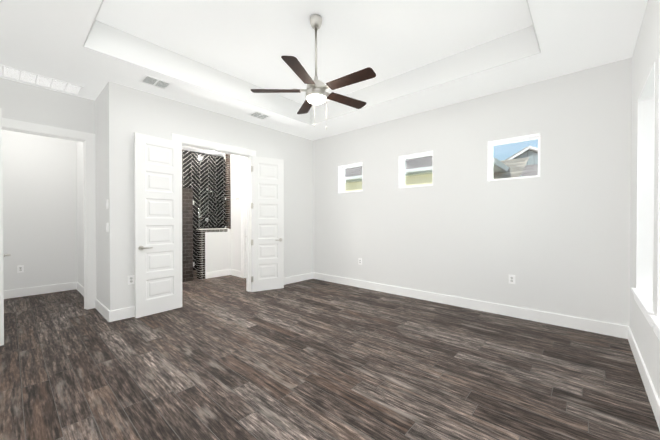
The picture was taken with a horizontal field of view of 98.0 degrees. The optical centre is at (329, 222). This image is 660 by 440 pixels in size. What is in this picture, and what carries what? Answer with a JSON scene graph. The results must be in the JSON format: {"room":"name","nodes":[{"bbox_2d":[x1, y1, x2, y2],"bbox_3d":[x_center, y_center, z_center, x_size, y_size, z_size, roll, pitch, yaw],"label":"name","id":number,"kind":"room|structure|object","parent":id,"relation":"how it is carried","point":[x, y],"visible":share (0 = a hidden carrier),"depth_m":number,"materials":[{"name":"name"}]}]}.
{"room":"empty bedroom","nodes":[
{"label":"empty bedroom","id":0,"kind":"room"},
{"bbox_2d":[2,130,77,289],"bbox_3d":[-5.193,-0.272,4.944,0.120,3.050,1.245,0,1,42],"label":"wall","id":1,"kind":"structure","parent":0,"point":[39,175],"depth_m":4.99,"materials":[{"name":"white paint"}]},
{"bbox_2d":[17,265,23,272],"bbox_3d":[-5.212,0.784,4.832,0.012,0.118,0.074,0,1,42],"label":"outlet","id":2,"kind":"object","parent":1,"relation":"attached to","point":[20,268],"visible":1,"depth_m":4.83,"materials":[{"name":"white plastic"}]},
{"bbox_2d":[4,282,74,298],"bbox_3d":[-5.160,1.183,4.896,0.019,0.140,1.200,0,1,42],"label":"baseboard","id":3,"kind":"structure","parent":1,"relation":"attached to","point":[29,291],"depth_m":4.99,"materials":[{"name":"white paint"}]},
{"bbox_2d":[0,77,94,133],"bbox_3d":[-3.911,-0.263,3.798,0.120,3.050,1.245,0,1,42],"label":"wall","id":4,"kind":"structure","parent":0,"point":[20,101],"depth_m":3.83,"materials":[{"name":"white paint"}]},
{"bbox_2d":[0,108,10,345],"bbox_3d":[-3.734,0.045,3.189,0.906,2.428,0.154,0,1,35],"label":"entry door","id":5,"kind":"structure","parent":4,"relation":"in","point":[2,255],"depth_m":2.93,"materials":[{"name":"white paint"}]},
{"bbox_2d":[2,118,95,309],"bbox_3d":[-3.872,-0.016,3.843,0.156,2.555,1.136,0,1,42],"label":"door frame","id":6,"kind":"structure","parent":4,"relation":"attached to","point":[89,187],"depth_m":4.15,"materials":[{"name":"white paint"}]},
{"bbox_2d":[77,81,121,310],"bbox_3d":[-3.769,-0.269,4.587,2.720,3.050,0.120,0,1,42],"label":"wall","id":7,"kind":"structure","parent":0,"point":[108,183],"depth_m":3.74,"materials":[{"name":"white paint"}]},
{"bbox_2d":[75,282,83,295],"bbox_3d":[-4.152,1.184,4.847,1.586,0.140,0.019,0,1,42],"label":"baseboard","id":8,"kind":"structure","parent":7,"relation":"attached to","point":[78,286],"depth_m":5.14,"materials":[{"name":"white paint"}]},
{"bbox_2d":[95,299,110,321],"bbox_3d":[-3.117,1.191,3.923,0.877,0.140,0.019,0,1,42],"label":"baseboard","id":9,"kind":"structure","parent":7,"relation":"attached to","point":[105,312],"depth_m":3.86,"materials":[{"name":"white paint"}]},
{"bbox_2d":[182,188,192,281],"bbox_3d":[-3.524,0.263,5.556,0.140,1.970,1.645,0,1,42],"label":"wall tile","id":10,"kind":"structure","parent":7,"relation":"attached to","point":[187,234],"depth_m":6.04,"materials":[{"name":"black tile"}]},
{"bbox_2d":[120,84,312,307],"bbox_3d":[-1.589,-0.273,5.076,0.120,3.050,3.515,0,1,42],"label":"wall","id":11,"kind":"structure","parent":0,"point":[145,113],"depth_m":4.70,"materials":[{"name":"white paint"}]},
{"bbox_2d":[111,306,134,321],"bbox_3d":[-2.542,1.191,3.922,0.019,0.140,0.715,0,1,42],"label":"baseboard","id":12,"kind":"structure","parent":11,"relation":"attached to","point":[124,313],"depth_m":3.73,"materials":[{"name":"white paint"}]},
{"bbox_2d":[128,275,133,284],"bbox_3d":[-2.640,0.762,3.808,0.012,0.118,0.074,0,1,42],"label":"outlet","id":13,"kind":"object","parent":11,"relation":"attached to","point":[130,279],"visible":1,"depth_m":3.80,"materials":[{"name":"white plastic"}]},
{"bbox_2d":[134,132,181,317],"bbox_3d":[-2.369,0.039,4.000,0.154,2.428,0.620,0,1,36],"label":"bathroom door","id":14,"kind":"structure","parent":11,"relation":"in","point":[158,218],"depth_m":3.96,"materials":[{"name":"white paint"}]},
{"bbox_2d":[171,133,255,291],"bbox_3d":[-1.879,-0.023,4.754,0.156,2.555,1.431,0,1,42],"label":"door frame","id":15,"kind":"structure","parent":11,"relation":"attached to","point":[211,146],"depth_m":5.14,"materials":[{"name":"white paint"}]},
{"bbox_2d":[251,156,283,291],"bbox_3d":[-1.148,0.028,5.276,0.620,2.428,0.154,0,1,-30],"label":"bathroom door","id":16,"kind":"structure","parent":11,"relation":"in","point":[267,223],"depth_m":5.26,"materials":[{"name":"white paint"}]},
{"bbox_2d":[284,272,314,283],"bbox_3d":[-0.869,1.176,5.796,0.019,0.140,1.460,0,1,42],"label":"baseboard","id":17,"kind":"structure","parent":11,"relation":"attached to","point":[287,280],"depth_m":6.04,"materials":[{"name":"white paint"}]},
{"bbox_2d":[205,229,230,278],"bbox_3d":[-2.313,-0.288,6.907,0.140,3.050,1.690,0,1,42],"label":"wall","id":18,"kind":"structure","parent":0,"point":[217,251],"depth_m":6.53,"materials":[{"name":"white paint"}]},
{"bbox_2d":[196,228,228,229],"bbox_3d":[-2.659,0.149,6.522,0.166,0.022,0.690,0,1,42],"label":"trim","id":19,"kind":"structure","parent":18,"relation":"on","point":[212,229],"depth_m":6.50,"materials":[{"name":"white stone"}]},
{"bbox_2d":[197,229,227,279],"bbox_3d":[-2.667,0.701,6.519,0.148,1.080,0.652,0,1,42],"label":"trim","id":20,"kind":"structure","parent":18,"relation":"attached to","point":[200,254],"depth_m":6.27,"materials":[{"name":"grey tile"}]},
{"bbox_2d":[225,153,230,228],"bbox_3d":[-2.372,-0.287,6.839,0.144,3.050,0.170,0,1,42],"label":"wall tiles","id":21,"kind":"structure","parent":18,"relation":"attached to","point":[228,189],"depth_m":6.75,"materials":[{"name":"brown tile"}]},
{"bbox_2d":[231,155,245,270],"bbox_3d":[-1.697,-0.283,6.270,1.632,3.050,0.120,0,1,42],"label":"wall","id":22,"kind":"structure","parent":0,"point":[237,161],"depth_m":6.60,"materials":[{"name":"white paint"}]},
{"bbox_2d":[206,269,240,278],"bbox_3d":[-1.935,1.175,6.017,1.634,0.140,0.590,0,1,42],"label":"baseboard","id":23,"kind":"structure","parent":22,"relation":"attached to","point":[220,273],"depth_m":6.55,"materials":[{"name":"white paint"}]},
{"bbox_2d":[241,163,245,277],"bbox_3d":[-1.587,-0.034,6.161,0.996,2.555,0.138,0,1,42],"label":"trim","id":24,"kind":"structure","parent":22,"relation":"attached to","point":[243,220],"depth_m":6.39,"materials":[{"name":"white paint"}]},
{"bbox_2d":[96,0,531,106],"bbox_3d":[-0.144,-2.151,2.956,3.460,0.100,3.230,0,1,42],"label":"ceiling","id":25,"kind":"structure","parent":0,"point":[252,41],"depth_m":3.16,"materials":[{"name":"white paint"}]},
{"bbox_2d":[251,14,375,129],"bbox_3d":[-0.108,-1.531,2.951,1.263,1.140,1.283,0,1,42],"label":"ceiling fan","id":26,"kind":"object","parent":25,"relation":"hanging from","point":[316,92],"visible":1,"depth_m":2.89,"materials":[{"name":"brown wood"}]},
{"bbox_2d":[0,0,647,156],"bbox_3d":[-1.274,-1.998,3.866,8.185,0.420,5.280,0,1,42],"label":"ceiling","id":27,"kind":"structure","parent":0,"point":[46,38],"depth_m":3.32,"materials":[{"name":"white paint"}]},
{"bbox_2d":[0,64,83,94],"bbox_3d":[-3.663,-1.782,3.575,0.370,0.008,0.860,0,1,42],"label":"ceiling vent","id":28,"kind":"object","parent":27,"relation":"in","point":[27,77],"visible":0.94,"depth_m":3.60,"materials":[{"name":"white metal"}]},
{"bbox_2d":[139,74,172,89],"bbox_3d":[-2.216,-1.780,3.657,0.260,0.012,0.310,0,1,42],"label":"ceiling vent","id":29,"kind":"object","parent":27,"relation":"in","point":[154,82],"visible":0.98,"depth_m":3.65,"materials":[{"name":"white metal"}]},
{"bbox_2d":[248,111,271,119],"bbox_3d":[-1.183,-1.790,4.813,0.260,0.012,0.310,0,1,42],"label":"ceiling vent","id":30,"kind":"object","parent":27,"relation":"in","point":[258,115],"visible":0.94,"depth_m":4.81,"materials":[{"name":"white metal"}]},
{"bbox_2d":[0,270,659,439],"bbox_3d":[-1.274,1.321,3.892,8.185,0.120,5.280,0,1,42],"label":"floor","id":31,"kind":"structure","parent":0,"point":[228,357],"depth_m":2.43,"materials":[{"name":"brown wood"}]},
{"bbox_2d":[193,192,226,265],"bbox_3d":[-2.953,0.244,6.698,0.730,1.950,0.817,0,1,42],"label":"glass shower enclosure","id":32,"kind":"object","parent":31,"relation":"on","point":[208,216],"visible":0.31,"depth_m":6.44,"materials":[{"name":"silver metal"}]},
{"bbox_2d":[313,57,631,325],"bbox_3d":[1.537,-0.271,4.774,5.185,3.050,0.200,0,1,42],"label":"wall","id":33,"kind":"structure","parent":0,"point":[554,237],"depth_m":3.93,"materials":[{"name":"white paint"}]},
{"bbox_2d":[338,162,362,192],"bbox_3d":[0.452,-0.871,5.720,0.600,0.555,0.179,0,1,42],"label":"window","id":34,"kind":"structure","parent":33,"relation":"in","point":[341,178],"depth_m":5.85,"materials":[{"name":"white plastic"}]},
{"bbox_2d":[399,151,432,187],"bbox_3d":[1.466,-0.863,4.814,0.600,0.555,0.179,0,1,42],"label":"window","id":35,"kind":"structure","parent":33,"relation":"in","point":[402,159],"depth_m":4.92,"materials":[{"name":"white plastic"}]},
{"bbox_2d":[315,273,626,338],"bbox_3d":[1.435,1.185,4.731,4.873,0.140,0.019,0,1,42],"label":"baseboard","id":36,"kind":"structure","parent":33,"relation":"attached to","point":[609,329],"depth_m":3.95,"materials":[{"name":"white paint"}]},
{"bbox_2d":[509,275,514,283],"bbox_3d":[2.434,0.762,3.839,0.074,0.118,0.012,0,1,42],"label":"electrical outlet","id":37,"kind":"object","parent":33,"relation":"attached to","point":[511,279],"visible":1,"depth_m":3.83,"materials":[{"name":"white plastic"}]},
{"bbox_2d":[487,133,539,180],"bbox_3d":[2.495,-0.856,3.894,0.600,0.555,0.179,0,1,42],"label":"window","id":38,"kind":"structure","parent":33,"relation":"in","point":[507,141],"depth_m":3.93,"materials":[{"name":"white plastic"}]},
{"bbox_2d":[630,0,659,399],"bbox_3d":[1.637,-0.241,1.145,0.200,3.050,5.080,0,1,42],"label":"wall","id":39,"kind":"structure","parent":0,"point":[645,55],"depth_m":2.32,"materials":[{"name":"white paint"}]},
{"bbox_2d":[631,62,654,326],"bbox_3d":[2.647,-0.202,2.321,0.200,1.872,1.000,0,1,42],"label":"window","id":40,"kind":"structure","parent":39,"relation":"in","point":[642,291],"depth_m":2.64,"materials":[{"name":"white plastic"}]},
{"bbox_2d":[627,326,659,429],"bbox_3d":[1.618,1.212,1.294,0.019,0.140,4.860,0,1,42],"label":"baseboard","id":41,"kind":"structure","parent":39,"relation":"attached to","point":[653,398],"depth_m":2.18,"materials":[{"name":"white paint"}]},
{"bbox_2d":[649,53,659,339],"bbox_3d":[1.935,-0.196,1.523,0.200,1.872,1.000,0,1,42],"label":"window","id":42,"kind":"structure","parent":39,"relation":"in","point":[654,319],"depth_m":1.89,"materials":[{"name":"white plastic"}]},
{"bbox_3d":[-3.826,-0.289,7.075,0.120,3.050,3.515,0,1,42],"label":"wall","id":43,"kind":"structure","parent":0,"visible":0},
{"bbox_2d":[182,149,225,270],"bbox_3d":[-3.787,-0.289,7.020,0.012,3.050,3.485,0,1,42],"label":"tiled wall","id":44,"kind":"structure","parent":43,"relation":"attached to","point":[202,173],"depth_m":7.55,"materials":[{"name":"black tile"}]},
{"bbox_2d":[198,189,214,221],"bbox_3d":[-3.209,-0.257,7.423,0.320,1.280,0.355,0,1,42],"label":"shower fixture","id":45,"kind":"object","parent":44,"relation":"attached to","point":[207,219],"visible":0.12,"depth_m":7.46,"materials":[{"name":"silver metal"}]},
{"label":"outside","id":46,"kind":"structure","parent":0,"visible":0},
{"label":"lawn","id":47,"kind":"structure","parent":46,"visible":0},
{"bbox_2d":[345,145,537,191],"bbox_3d":[0.568,-0.933,15.613,17.050,4.800,6.120,0,1,42],"label":"neighbouring house","id":48,"kind":"structure","parent":47,"relation":"on","point":[499,164],"depth_m":9.38,"materials":[{"name":"beige"}]}
]}

